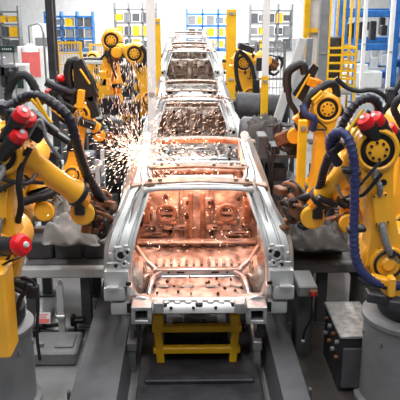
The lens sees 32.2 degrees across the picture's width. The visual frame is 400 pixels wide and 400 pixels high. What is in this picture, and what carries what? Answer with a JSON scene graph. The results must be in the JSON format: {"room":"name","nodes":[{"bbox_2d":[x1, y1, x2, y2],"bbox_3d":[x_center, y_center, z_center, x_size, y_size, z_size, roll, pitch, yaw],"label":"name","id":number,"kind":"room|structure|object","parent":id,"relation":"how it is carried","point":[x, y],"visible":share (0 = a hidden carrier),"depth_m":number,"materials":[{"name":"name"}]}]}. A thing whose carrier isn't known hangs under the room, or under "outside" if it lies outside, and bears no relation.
{"room":"factory floor","nodes":[
{"label":"factory floor","id":0,"kind":"room"},
{"bbox_2d":[35,312,51,329],"bbox_3d":[-1.825,1.441,8.109,0.170,0.277,0.152,0,16,-1],"label":"notice sheet","id":1,"kind":"object","parent":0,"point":[44,317],"visible":0.65,"depth_m":8.05,"materials":[{"name":"paper"}]},
{"bbox_2d":[153,95,230,136],"bbox_3d":[-0.136,-1.444,12.500,1.510,1.021,1.217,0,16,-1],"label":"sparks","id":2,"kind":"object","parent":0,"point":[198,95],"visible":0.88,"depth_m":12.46},
{"bbox_2d":[0,0,399,43],"bbox_3d":[-1.215,-18.978,56.949,60.000,12.000,0.300,0,16,-1],"label":"wall","id":3,"kind":"structure","parent":0,"point":[172,13],"depth_m":57.76,"materials":[{"name":"white paint"}]},
{"bbox_2d":[0,44,399,399],"bbox_3d":[-0.567,-4.176,27.947,60.000,0.100,70.000,0,16,-1],"label":"floor","id":4,"kind":"structure","parent":0,"point":[54,381],"depth_m":8.92,"materials":[{"name":"grey concrete"}]},
{"bbox_2d":[0,57,5,119],"bbox_3d":[-6.355,-3.461,21.771,0.500,2.000,0.620,0,16,-1],"label":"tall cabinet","id":5,"kind":"object","parent":4,"relation":"on","point":[4,58],"visible":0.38,"depth_m":21.53,"materials":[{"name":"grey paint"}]},
{"bbox_2d":[0,45,17,96],"bbox_3d":[-5.699,-3.395,20.788,0.460,2.426,0.099,0,16,-1],"label":"sign","id":6,"kind":"object","parent":4,"relation":"on","point":[11,48],"visible":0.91,"depth_m":20.46,"materials":[{"name":"grey paint"}]},
{"bbox_2d":[0,6,23,50],"bbox_3d":[-15.050,-12.427,50.239,4.120,3.200,0.900,0,16,-1],"label":"shelving","id":7,"kind":"object","parent":4,"relation":"on","point":[15,31],"visible":0.81,"depth_m":49.98,"materials":[{"name":"grey metal"}]},
{"bbox_2d":[10,63,32,109],"bbox_3d":[-5.670,-3.369,21.812,0.600,1.800,0.620,0,16,-1],"label":"tall cabinet","id":8,"kind":"object","parent":4,"relation":"on","point":[22,85],"visible":0.28,"depth_m":21.50,"materials":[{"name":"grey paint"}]},
{"bbox_2d":[17,46,46,110],"bbox_3d":[-5.740,-4.151,23.770,0.900,2.200,0.140,0,16,-1],"label":"display board","id":9,"kind":"object","parent":4,"relation":"on","point":[35,59],"visible":0.46,"depth_m":23.56,"materials":[{"name":"white paint"}]},
{"bbox_2d":[22,23,49,117],"bbox_3d":[-4.724,-3.429,19.705,0.610,3.101,0.478,9,19,29],"label":"lamp","id":10,"kind":"object","parent":4,"relation":"on","point":[29,47],"visible":0.89,"depth_m":19.40,"materials":[{"name":"white metal"}]},
{"bbox_2d":[31,24,49,107],"bbox_3d":[-5.510,-4.741,24.538,0.620,2.900,0.625,0,16,-1],"label":"tall cabinet","id":11,"kind":"object","parent":4,"relation":"on","point":[37,39],"visible":0.19,"depth_m":23.97,"materials":[{"name":"white metal"}]},
{"bbox_2d":[22,138,59,221],"bbox_3d":[-2.190,0.379,8.150,1.366,2.290,0.757,0,16,-1],"label":"robot","id":12,"kind":"object","parent":4,"relation":"on","point":[37,198],"visible":0.27,"depth_m":7.85,"materials":[{"name":"metal"}]},
{"bbox_2d":[52,194,70,215],"bbox_3d":[-1.604,0.018,8.049,0.288,0.244,0.370,0,16,-1],"label":"machine cover","id":13,"kind":"object","parent":12,"relation":"on","point":[61,204],"visible":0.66,"depth_m":7.93,"materials":[{"name":"grey fabric"}]},
{"bbox_2d":[32,323,58,336],"bbox_3d":[-1.780,1.514,8.129,0.363,0.122,0.193,0,16,-1],"label":"rack","id":14,"kind":"object","parent":4,"relation":"on","point":[41,327],"visible":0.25,"depth_m":8.07,"materials":[{"name":"black metal"}]},
{"bbox_2d":[45,0,61,159],"bbox_3d":[-3.031,-2.477,14.323,0.336,4.300,0.336,0,16,-1],"label":"post","id":15,"kind":"object","parent":4,"relation":"on","point":[49,14],"visible":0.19,"depth_m":14.10,"materials":[{"name":"metal"}]},
{"bbox_2d":[53,0,58,83],"bbox_3d":[-3.356,-2.990,16.250,0.240,4.200,0.240,0,16,-1],"label":"post","id":16,"kind":"object","parent":4,"relation":"on","point":[54,5],"visible":0.16,"depth_m":15.98,"materials":[{"name":"metal"}]},
{"bbox_2d":[34,332,82,365],"bbox_3d":[-1.576,1.617,7.641,0.500,0.200,0.500,0,16,-1],"label":"plinth","id":17,"kind":"object","parent":4,"relation":"on","point":[56,348],"visible":0.81,"depth_m":7.48,"materials":[{"name":"grey metal"}]},
{"bbox_2d":[0,90,117,399],"bbox_3d":[-1.658,0.453,6.612,1.250,3.012,1.936,7,18,22],"label":"robot","id":18,"kind":"object","parent":4,"relation":"on","point":[22,128],"visible":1,"depth_m":6.08,"materials":[{"name":"metal"}]},
{"bbox_2d":[0,64,42,104],"bbox_3d":[-2.696,-0.650,10.696,0.775,2.833,0.400,0,16,-1],"label":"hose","id":19,"kind":"object","parent":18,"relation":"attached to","point":[10,75],"visible":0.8,"depth_m":10.33,"materials":[{"name":"rubber"}]},
{"bbox_2d":[56,279,65,331],"bbox_3d":[-1.581,1.257,7.894,0.240,0.748,0.200,0,16,-1],"label":"post","id":20,"kind":"object","parent":4,"relation":"on","point":[60,316],"visible":0.68,"depth_m":7.85,"materials":[{"name":"grey metal"}]},
{"bbox_2d":[20,213,115,327],"bbox_3d":[-1.568,0.797,8.591,1.150,1.240,1.200,0,16,-1],"label":"table","id":21,"kind":"object","parent":4,"relation":"on","point":[48,262],"visible":0.48,"depth_m":8.22,"materials":[{"name":"grey paint"}]},
{"bbox_2d":[41,209,102,246],"bbox_3d":[-1.430,0.253,7.861,0.687,0.350,0.668,0,16,-1],"label":"machine cover","id":22,"kind":"object","parent":21,"relation":"on","point":[61,230],"visible":0.59,"depth_m":7.63,"materials":[{"name":"grey fabric"}]},
{"bbox_2d":[43,11,95,50],"bbox_3d":[-9.451,-12.267,50.404,3.520,2.800,0.900,0,16,-1],"label":"shelving","id":23,"kind":"object","parent":4,"relation":"on","point":[89,21],"visible":0.7,"depth_m":50.04,"materials":[{"name":"blue metal"}]},
{"bbox_2d":[58,42,81,80],"bbox_3d":[-3.694,-3.203,19.829,0.724,2.596,0.080,0,16,-1],"label":"mesh fence","id":24,"kind":"object","parent":4,"relation":"on","point":[65,43],"visible":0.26,"depth_m":19.52,"materials":[{"name":"yellow metal"}]},
{"bbox_2d":[35,145,107,225],"bbox_3d":[-2.072,-0.096,11.075,1.132,1.556,0.870,0,16,-1],"label":"equipment rack","id":25,"kind":"object","parent":4,"relation":"on","point":[59,163],"visible":0.1,"depth_m":10.78,"materials":[{"name":"grey metal"}]},
{"bbox_2d":[58,160,102,172],"bbox_3d":[-2.098,-0.534,11.004,1.022,0.050,0.700,0,16,-1],"label":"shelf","id":26,"kind":"object","parent":25,"relation":"attached to","point":[94,170],"depth_m":10.76,"materials":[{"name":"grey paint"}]},
{"bbox_2d":[68,314,85,336],"bbox_3d":[-1.450,1.457,8.107,0.214,0.245,0.200,0,16,-1],"label":"sensor","id":27,"kind":"object","parent":4,"relation":"on","point":[74,320],"visible":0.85,"depth_m":8.06,"materials":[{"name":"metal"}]},
{"bbox_2d":[44,56,120,200],"bbox_3d":[-1.659,-0.491,9.791,1.042,3.037,0.746,0,16,-1],"label":"robot","id":28,"kind":"object","parent":4,"relation":"on","point":[79,96],"visible":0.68,"depth_m":9.35,"materials":[{"name":"metal"}]},
{"bbox_2d":[82,53,100,83],"bbox_3d":[-3.996,-4.579,25.980,0.903,1.779,0.870,0,16,-1],"label":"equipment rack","id":29,"kind":"object","parent":4,"relation":"on","point":[84,54],"visible":0.05,"depth_m":25.63,"materials":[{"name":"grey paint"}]},
{"bbox_2d":[60,28,124,159],"bbox_3d":[-2.304,-2.079,14.977,1.664,3.168,1.012,3,17,9],"label":"robot","id":30,"kind":"object","parent":4,"relation":"on","point":[110,36],"visible":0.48,"depth_m":14.55,"materials":[{"name":"metal"}]},
{"bbox_2d":[82,57,102,63],"bbox_3d":[-3.243,-3.243,20.869,0.903,2.088,0.400,0,16,-1],"label":"gantry","id":31,"kind":"object","parent":4,"relation":"on","point":[88,60],"visible":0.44,"depth_m":20.47,"materials":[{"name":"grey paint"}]},
{"bbox_2d":[86,51,101,80],"bbox_3d":[-3.533,-3.837,22.877,1.364,2.099,0.896,0,16,-1],"label":"robot","id":32,"kind":"object","parent":4,"relation":"on","point":[91,67],"visible":0.22,"depth_m":22.46,"materials":[{"name":"metal"}]},
{"bbox_2d":[89,44,102,75],"bbox_3d":[-3.410,-4.180,23.717,0.686,2.286,0.080,0,16,-1],"label":"mesh fence","id":33,"kind":"object","parent":4,"relation":"on","point":[90,45],"visible":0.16,"depth_m":23.44,"materials":[{"name":"yellow metal"}]},
{"bbox_2d":[67,281,131,399],"bbox_3d":[-1.174,-1.014,16.354,0.520,0.350,22.000,0,16,-1],"label":"guard","id":34,"kind":"object","parent":4,"relation":"on","point":[104,372],"visible":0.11,"depth_m":6.93,"materials":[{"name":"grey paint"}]},
{"bbox_2d":[84,115,133,208],"bbox_3d":[-1.538,-0.563,12.200,0.904,1.820,0.870,0,16,-1],"label":"equipment rack","id":35,"kind":"object","parent":4,"relation":"on","point":[116,193],"visible":0.51,"depth_m":11.95,"materials":[{"name":"metal"}]},
{"bbox_2d":[92,173,121,184],"bbox_3d":[-1.591,-0.375,12.311,0.740,0.050,0.700,0,16,-1],"label":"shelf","id":36,"kind":"object","parent":35,"relation":"attached to","point":[118,181],"depth_m":12.03,"materials":[{"name":"metal"}]},
{"bbox_2d":[86,125,130,135],"bbox_3d":[-1.591,-1.213,12.066,0.740,0.050,0.700,0,16,-1],"label":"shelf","id":37,"kind":"object","parent":35,"relation":"attached to","point":[88,133],"depth_m":11.83,"materials":[{"name":"metal"}]},
{"bbox_2d":[96,149,131,160],"bbox_3d":[-1.591,-0.794,12.189,0.740,0.050,0.700,0,16,-1],"label":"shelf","id":38,"kind":"object","parent":35,"relation":"attached to","point":[115,155],"depth_m":11.87,"materials":[{"name":"metal"}]},
{"bbox_2d":[100,162,121,190],"bbox_3d":[-1.958,-0.381,13.125,1.000,0.950,0.620,0,16,-1],"label":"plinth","id":39,"kind":"object","parent":4,"relation":"on","point":[109,186],"visible":0.03,"depth_m":12.87,"materials":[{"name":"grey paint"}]},
{"bbox_2d":[98,95,140,164],"bbox_3d":[-1.609,-1.123,13.911,0.792,1.933,0.870,0,16,-1],"label":"equipment rack","id":40,"kind":"object","parent":4,"relation":"on","point":[108,101],"visible":0.35,"depth_m":13.47,"materials":[{"name":"metal"}]},
{"bbox_2d":[100,107,134,114],"bbox_3d":[-1.611,-1.780,13.775,0.732,0.050,0.700,0,16,-1],"label":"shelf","id":41,"kind":"object","parent":40,"relation":"attached to","point":[106,111],"depth_m":13.44,"materials":[{"name":"metal"}]},
{"bbox_2d":[120,54,128,84],"bbox_3d":[-2.557,-3.679,22.105,0.970,2.230,0.870,0,16,-1],"label":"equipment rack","id":42,"kind":"object","parent":4,"relation":"on","point":[125,67],"visible":0.09,"depth_m":21.68,"materials":[{"name":"metal"}]},
{"bbox_2d":[100,42,158,164],"bbox_3d":[-1.508,-1.830,14.581,1.368,2.914,0.970,0,16,-1],"label":"robot","id":43,"kind":"object","parent":4,"relation":"on","point":[134,51],"visible":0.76,"depth_m":14.11,"materials":[{"name":"metal"}]},
{"bbox_2d":[127,315,137,371],"bbox_3d":[-0.766,0.776,9.800,0.100,0.600,5.400,0,16,-1],"label":"support rail","id":44,"kind":"object","parent":4,"relation":"on","point":[132,342],"visible":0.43,"depth_m":7.25,"materials":[{"name":"grey metal"}]},
{"bbox_2d":[113,3,157,48],"bbox_3d":[-4.652,-12.582,50.413,3.120,3.400,0.900,0,16,-1],"label":"shelving","id":45,"kind":"object","parent":4,"relation":"on","point":[127,15],"visible":0.52,"depth_m":49.97,"materials":[{"name":"grey metal"}]},
{"bbox_2d":[129,62,146,130],"bbox_3d":[-1.686,-2.871,19.234,0.727,2.294,0.870,0,16,-1],"label":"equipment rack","id":46,"kind":"object","parent":4,"relation":"on","point":[134,80],"visible":0.17,"depth_m":18.83,"materials":[{"name":"metal"}]},
{"bbox_2d":[121,53,162,99],"bbox_3d":[-1.776,-3.368,20.446,1.677,2.567,0.896,0,16,-1],"label":"robot","id":47,"kind":"object","parent":4,"relation":"on","point":[125,94],"visible":0.05,"depth_m":20.20,"materials":[{"name":"metal"}]},
{"bbox_2d":[146,0,157,160],"bbox_3d":[-0.855,-1.899,12.350,0.360,4.300,0.360,0,16,-1],"label":"post","id":48,"kind":"object","parent":4,"relation":"on","point":[150,4],"visible":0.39,"depth_m":12.16,"materials":[{"name":"white metal"}]},
{"bbox_2d":[155,18,160,85],"bbox_3d":[-1.036,-2.852,17.382,0.336,3.300,0.336,0,16,-1],"label":"post","id":49,"kind":"object","parent":4,"relation":"on","point":[157,20],"visible":0.35,"depth_m":17.05,"materials":[{"name":"metal"}]},
{"bbox_2d":[135,101,264,399],"bbox_3d":[-0.225,-1.201,17.393,1.250,0.125,24.060,0,16,-1],"label":"conveyor","id":50,"kind":"object","parent":4,"relation":"on","point":[211,376],"visible":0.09,"depth_m":7.01,"materials":[{"name":"metal"}]},
{"bbox_2d":[152,313,241,362],"bbox_3d":[-0.060,1.069,8.567,0.940,0.730,2.760,0,16,-1],"label":"carrier","id":51,"kind":"object","parent":50,"relation":"on","point":[207,333],"visible":0.46,"depth_m":7.33,"materials":[{"name":"yellow paint"}]},
{"bbox_2d":[104,131,293,337],"bbox_3d":[-0.051,-0.008,8.804,1.949,1.644,4.700,0,16,-1],"label":"car","id":52,"kind":"object","parent":51,"relation":"on","point":[251,273],"visible":1,"depth_m":7.35,"materials":[{"name":"metal"}]},
{"bbox_2d":[83,61,155,151],"bbox_3d":[-1.028,-1.203,9.424,0.943,1.539,2.207,0,16,-1],"label":"sparks","id":53,"kind":"object","parent":52,"relation":"attached to","point":[118,61],"visible":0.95,"depth_m":9.27},
{"bbox_2d":[63,100,202,257],"bbox_3d":[-0.848,-0.270,7.847,1.785,1.756,1.689,0,16,-1],"label":"sparks","id":54,"kind":"object","parent":52,"relation":"attached to","point":[129,159],"visible":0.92,"depth_m":7.86},
{"bbox_2d":[149,138,242,175],"bbox_3d":[-0.044,-0.428,8.418,1.233,0.892,1.217,0,16,-1],"label":"sparks","id":55,"kind":"object","parent":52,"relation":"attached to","point":[156,150],"visible":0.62,"depth_m":8.29},
{"bbox_2d":[246,321,261,370],"bbox_3d":[0.546,0.768,9.825,0.100,0.600,5.400,0,16,-1],"label":"support rail","id":56,"kind":"object","parent":50,"relation":"on","point":[256,343],"visible":0.27,"depth_m":7.29,"materials":[{"name":"metal"}]},
{"bbox_3d":[-0.190,-0.730,14.707,0.940,0.730,2.760,0,16,-1],"label":"carrier","id":57,"kind":"object","parent":50,"relation":"on","visible":0},
{"bbox_2d":[142,76,239,160],"bbox_3d":[-0.181,-1.807,14.944,1.949,1.644,4.700,0,16,-1],"label":"car","id":58,"kind":"object","parent":57,"relation":"on","point":[212,152],"visible":0.7,"depth_m":14.00,"materials":[{"name":"metal"}]},
{"bbox_3d":[-0.327,-2.828,21.156,0.940,1.130,2.760,0,16,-1],"label":"carrier","id":59,"kind":"object","parent":50,"relation":"on","visible":0},
{"bbox_2d":[161,39,223,101],"bbox_3d":[-0.318,-4.102,21.356,1.949,1.644,4.700,0,16,-1],"label":"car","id":60,"kind":"object","parent":59,"relation":"on","point":[211,68],"visible":0.75,"depth_m":20.50,"materials":[{"name":"metal"}]},
{"bbox_3d":[-0.465,-4.739,27.680,0.940,1.130,2.760,0,16,-1],"label":"carrier","id":61,"kind":"object","parent":50,"relation":"on","visible":0},
{"bbox_2d":[168,29,208,58],"bbox_3d":[-0.456,-6.014,27.881,1.949,1.644,4.700,0,16,-1],"label":"car","id":62,"kind":"object","parent":61,"relation":"on","point":[204,37],"visible":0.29,"depth_m":27.37,"materials":[{"name":"metal"}]},
{"bbox_2d":[186,8,234,50],"bbox_3d":[0.747,-12.421,50.574,3.520,3.000,0.900,0,16,-1],"label":"shelving","id":63,"kind":"object","parent":4,"relation":"on","point":[190,20],"visible":0.59,"depth_m":50.06,"materials":[{"name":"blue metal"}]},
{"bbox_2d":[221,47,238,97],"bbox_3d":[1.065,-3.567,21.490,1.190,2.362,0.896,0,16,-1],"label":"robot","id":64,"kind":"object","parent":4,"relation":"on","point":[223,63],"visible":0.2,"depth_m":21.13,"materials":[{"name":"metal"}]},
{"bbox_2d":[226,9,235,101],"bbox_3d":[0.797,-3.156,18.061,0.576,3.500,0.576,0,16,-1],"label":"post","id":65,"kind":"object","parent":4,"relation":"on","point":[230,13],"visible":0.6,"depth_m":17.72,"materials":[{"name":"metal"}]},
{"bbox_2d":[238,42,258,77],"bbox_3d":[1.814,-4.801,26.038,0.762,2.174,0.870,0,16,-1],"label":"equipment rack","id":66,"kind":"object","parent":4,"relation":"on","point":[246,43],"visible":0.06,"depth_m":25.53,"materials":[{"name":"metal"}]},
{"bbox_2d":[230,42,283,106],"bbox_3d":[1.136,-2.864,16.418,1.337,1.764,1.481,7,18,22],"label":"robot","id":67,"kind":"object","parent":4,"relation":"on","point":[243,62],"visible":0.66,"depth_m":16.05,"materials":[{"name":"yellow paint"},{"name":"black rubber"},{"name":"dark steel"}]},
{"bbox_2d":[207,101,311,399],"bbox_3d":[0.656,-1.025,16.390,0.340,0.350,22.000,0,16,-1],"label":"guard","id":68,"kind":"object","parent":4,"relation":"on","point":[284,377],"visible":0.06,"depth_m":6.92,"materials":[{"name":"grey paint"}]},
{"bbox_2d":[238,116,281,170],"bbox_3d":[1.028,-0.848,11.807,0.746,1.148,0.572,2,16,7],"label":"drum","id":69,"kind":"object","parent":4,"relation":"on","point":[243,125],"visible":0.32,"depth_m":11.59,"materials":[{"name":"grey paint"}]},
{"bbox_2d":[247,112,282,141],"bbox_3d":[1.042,-1.241,11.644,0.768,0.472,0.668,0,16,-1],"label":"machine cover","id":70,"kind":"object","parent":69,"relation":"on","point":[256,124],"visible":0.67,"depth_m":11.43,"materials":[{"name":"fabric"}]},
{"bbox_2d":[235,92,288,122],"bbox_3d":[1.289,-1.305,14.569,1.124,1.912,0.721,2,16,7],"label":"drum","id":71,"kind":"object","parent":4,"relation":"on","point":[247,104],"visible":0.4,"depth_m":14.11,"materials":[{"name":"metal"}]},
{"bbox_2d":[260,0,269,115],"bbox_3d":[1.228,-2.184,13.144,0.312,4.400,0.312,0,16,-1],"label":"post","id":72,"kind":"object","parent":4,"relation":"on","point":[266,3],"visible":0.53,"depth_m":12.96,"materials":[{"name":"yellow paint"},{"name":"dark steel"},{"name":"galvanised steel"}]},
{"bbox_2d":[254,42,285,94],"bbox_3d":[2.191,-3.737,21.881,0.983,2.467,0.080,0,16,-1],"label":"mesh fence","id":73,"kind":"object","parent":4,"relation":"on","point":[256,43],"visible":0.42,"depth_m":21.66,"materials":[{"name":"grey metal"}]},
{"bbox_2d":[248,4,293,50],"bbox_3d":[5.146,-12.590,50.617,3.120,3.300,0.900,0,16,-1],"label":"shelving","id":74,"kind":"object","parent":4,"relation":"on","point":[253,17],"visible":0.77,"depth_m":50.28,"materials":[{"name":"grey metal"}]},
{"bbox_2d":[281,122,293,170],"bbox_3d":[1.350,-0.890,12.213,0.817,1.001,0.467,2,16,6],"label":"drum","id":75,"kind":"object","parent":4,"relation":"on","point":[285,161],"visible":0.03,"depth_m":12.17,"materials":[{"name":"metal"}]},
{"bbox_2d":[274,37,306,121],"bbox_3d":[1.498,-1.647,13.724,1.107,3.082,0.352,0,16,-1],"label":"brace","id":76,"kind":"object","parent":4,"relation":"on","point":[301,42],"visible":0.45,"depth_m":13.44,"materials":[{"name":"grey paint"}]},
{"bbox_2d":[289,38,304,158],"bbox_3d":[1.917,-1.751,14.119,0.484,3.024,0.484,0,16,-1],"label":"brace","id":77,"kind":"object","parent":4,"relation":"on","point":[296,101],"visible":0.23,"depth_m":13.86,"materials":[{"name":"grey paint"}]},
{"bbox_2d":[288,159,310,178],"bbox_3d":[1.603,-0.256,12.664,1.200,0.970,2.420,0,16,-1],"label":"plinth","id":78,"kind":"object","parent":4,"relation":"on","point":[308,162],"visible":0.12,"depth_m":12.89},
{"bbox_2d":[302,38,312,102],"bbox_3d":[2.174,-1.905,14.704,0.306,2.992,0.264,0,16,-1],"label":"brace","id":79,"kind":"object","parent":4,"relation":"on","point":[309,45],"visible":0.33,"depth_m":14.31,"materials":[{"name":"white metal"}]},
{"bbox_2d":[303,0,318,91],"bbox_3d":[3.219,-4.301,19.660,0.617,4.800,0.215,0,16,-1],"label":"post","id":80,"kind":"object","parent":4,"relation":"on","point":[311,7],"visible":0.1,"depth_m":19.47,"materials":[{"name":"yellow metal"}]},
{"bbox_2d":[307,0,329,143],"bbox_3d":[3.214,-3.877,18.213,0.576,4.800,0.576,0,16,-1],"label":"post","id":81,"kind":"object","parent":4,"relation":"on","point":[324,5],"visible":0.47,"depth_m":18.03,"materials":[{"name":"metal"}]},
{"bbox_2d":[297,324,355,399],"bbox_3d":[1.289,1.735,7.565,0.446,0.016,1.623,0,16,-1],"label":"floor plate","id":82,"kind":"object","parent":4,"relation":"on","point":[317,376],"depth_m":7.27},
{"bbox_2d":[323,302,363,390],"bbox_3d":[1.542,1.515,7.223,0.411,0.620,0.822,0,16,-1],"label":"base cabinet","id":83,"kind":"object","parent":82,"relation":"on","point":[342,348],"visible":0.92,"depth_m":6.94,"materials":[{"name":"metal"}]},
{"bbox_2d":[326,273,349,301],"bbox_3d":[1.881,1.189,9.429,0.504,0.016,0.948,0,16,-1],"label":"floor plate","id":84,"kind":"object","parent":4,"relation":"on","point":[338,284],"depth_m":9.42,"materials":[{"name":"grey metal"}]},
{"bbox_2d":[254,131,296,208],"bbox_3d":[1.149,-0.161,10.863,0.816,1.800,0.870,0,16,-1],"label":"equipment rack","id":85,"kind":"object","parent":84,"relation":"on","point":[276,173],"visible":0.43,"depth_m":10.50,"materials":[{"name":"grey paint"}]},
{"bbox_2d":[254,146,296,157],"bbox_3d":[1.130,-0.748,10.748,0.720,0.050,0.700,0,16,-1],"label":"shelf","id":86,"kind":"object","parent":85,"relation":"attached to","point":[262,154],"depth_m":10.42,"materials":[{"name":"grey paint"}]},
{"bbox_2d":[264,171,295,184],"bbox_3d":[1.130,-0.349,10.865,0.720,0.050,0.700,0,16,-1],"label":"shelf","id":87,"kind":"object","parent":85,"relation":"attached to","point":[290,174],"depth_m":10.55,"materials":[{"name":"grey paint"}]},
{"bbox_2d":[296,119,307,190],"bbox_3d":[1.315,0.079,9.170,0.264,2.292,0.264,0,16,-1],"label":"post","id":88,"kind":"object","parent":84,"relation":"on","point":[302,123],"visible":0.38,"depth_m":8.92,"materials":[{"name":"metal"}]},
{"bbox_2d":[291,270,317,355],"bbox_3d":[1.128,1.284,7.540,0.200,0.895,0.560,0,16,-1],"label":"post","id":89,"kind":"object","parent":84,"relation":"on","point":[305,287],"visible":0.99,"depth_m":7.49,"materials":[{"name":"dark grey paint"},{"name":"black rubber"},{"name":"red plastic"}]},
{"bbox_2d":[268,60,346,273],"bbox_3d":[1.604,-0.483,9.905,1.199,2.957,0.909,0,16,-1],"label":"robot","id":90,"kind":"object","parent":84,"relation":"on","point":[321,107],"visible":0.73,"depth_m":9.55,"materials":[{"name":"yellow paint"},{"name":"black rubber"},{"name":"dark steel"}]},
{"bbox_2d":[284,210,356,324],"bbox_3d":[1.372,0.761,8.642,0.890,1.280,1.200,0,16,-1],"label":"table","id":91,"kind":"object","parent":84,"relation":"on","point":[322,262],"visible":0.27,"depth_m":8.23,"materials":[{"name":"grey paint"}]},
{"bbox_2d":[289,220,349,251],"bbox_3d":[1.284,0.320,7.938,0.807,0.342,0.668,0,16,-1],"label":"machine cover","id":92,"kind":"object","parent":91,"relation":"on","point":[329,236],"visible":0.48,"depth_m":7.71,"materials":[{"name":"fabric"}]},
{"bbox_2d":[273,93,399,399],"bbox_3d":[1.622,0.444,6.629,1.758,3.020,1.421,0,16,-1],"label":"robot","id":93,"kind":"object","parent":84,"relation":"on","point":[369,144],"visible":1,"depth_m":6.11,"materials":[{"name":"yellow paint"},{"name":"black rubber"},{"name":"dark steel"}]},
{"bbox_2d":[324,151,378,304],"bbox_3d":[1.949,0.414,8.250,1.058,2.167,0.752,0,16,-1],"label":"robot","id":94,"kind":"object","parent":84,"relation":"on","point":[358,285],"visible":0.23,"depth_m":8.14,"materials":[{"name":"yellow paint"},{"name":"black rubber"},{"name":"dark steel"}]},
{"bbox_2d":[334,76,399,114],"bbox_3d":[2.724,-0.711,11.314,1.206,2.602,0.500,0,16,-1],"label":"hose","id":95,"kind":"object","parent":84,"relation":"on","point":[390,93],"visible":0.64,"depth_m":10.98,"materials":[{"name":"rubber"}]},
{"bbox_2d":[384,94,399,220],"bbox_3d":[2.380,0.190,7.715,1.400,2.898,1.297,0,16,-1],"label":"robot","id":96,"kind":"object","parent":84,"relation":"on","point":[392,114],"visible":0.13,"depth_m":7.12,"materials":[{"name":"metal"}]},
{"bbox_2d":[326,0,360,107],"bbox_3d":[4.739,-5.529,23.494,0.998,5.000,1.070,0,16,-1],"label":"tower","id":97,"kind":"object","parent":4,"relation":"on","point":[336,46],"visible":0.61,"depth_m":23.38,"materials":[{"name":"metal"}]},
{"bbox_2d":[347,0,360,102],"bbox_3d":[5.739,-5.617,25.574,0.336,4.000,0.336,0,16,-1],"label":"post","id":98,"kind":"object","parent":4,"relation":"on","point":[350,101],"visible":0.25,"depth_m":25.43,"materials":[{"name":"yellow paint"},{"name":"dark steel"},{"name":"galvanised steel"}]},
{"bbox_2d":[342,63,381,87],"bbox_3d":[7.027,-5.462,30.380,1.700,1.000,0.900,0,16,-1],"label":"base cabinet","id":99,"kind":"object","parent":4,"relation":"on","point":[372,78],"visible":0.49,"depth_m":29.99,"materials":[{"name":"white metal"}]},
{"bbox_2d":[356,0,368,94],"bbox_3d":[6.499,-6.184,27.508,0.336,4.000,0.336,0,16,-1],"label":"post","id":100,"kind":"object","parent":4,"relation":"on","point":[366,2],"visible":0.84,"depth_m":27.45,"materials":[{"name":"yellow paint"},{"name":"dark steel"},{"name":"galvanised steel"}]},
{"bbox_2d":[334,0,399,86],"bbox_3d":[7.274,-7.185,30.212,2.700,4.400,1.080,0,16,-1],"label":"frame","id":101,"kind":"object","parent":4,"relation":"on","point":[382,59],"visible":0.46,"depth_m":30.13,"materials":[{"name":"blue paint"}]},
{"bbox_2d":[343,0,399,72],"bbox_3d":[8.872,-8.600,35.043,3.500,4.400,1.080,0,16,-1],"label":"frame","id":102,"kind":"object","parent":4,"relation":"on","point":[373,53],"visible":0.25,"depth_m":34.98,"materials":[{"name":"blue paint"}]},
{"bbox_2d":[383,0,396,106],"bbox_3d":[6.493,-5.059,23.669,0.336,4.000,0.336,0,16,-1],"label":"post","id":103,"kind":"object","parent":4,"relation":"on","point":[393,2],"visible":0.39,"depth_m":23.53,"materials":[{"name":"white metal"}]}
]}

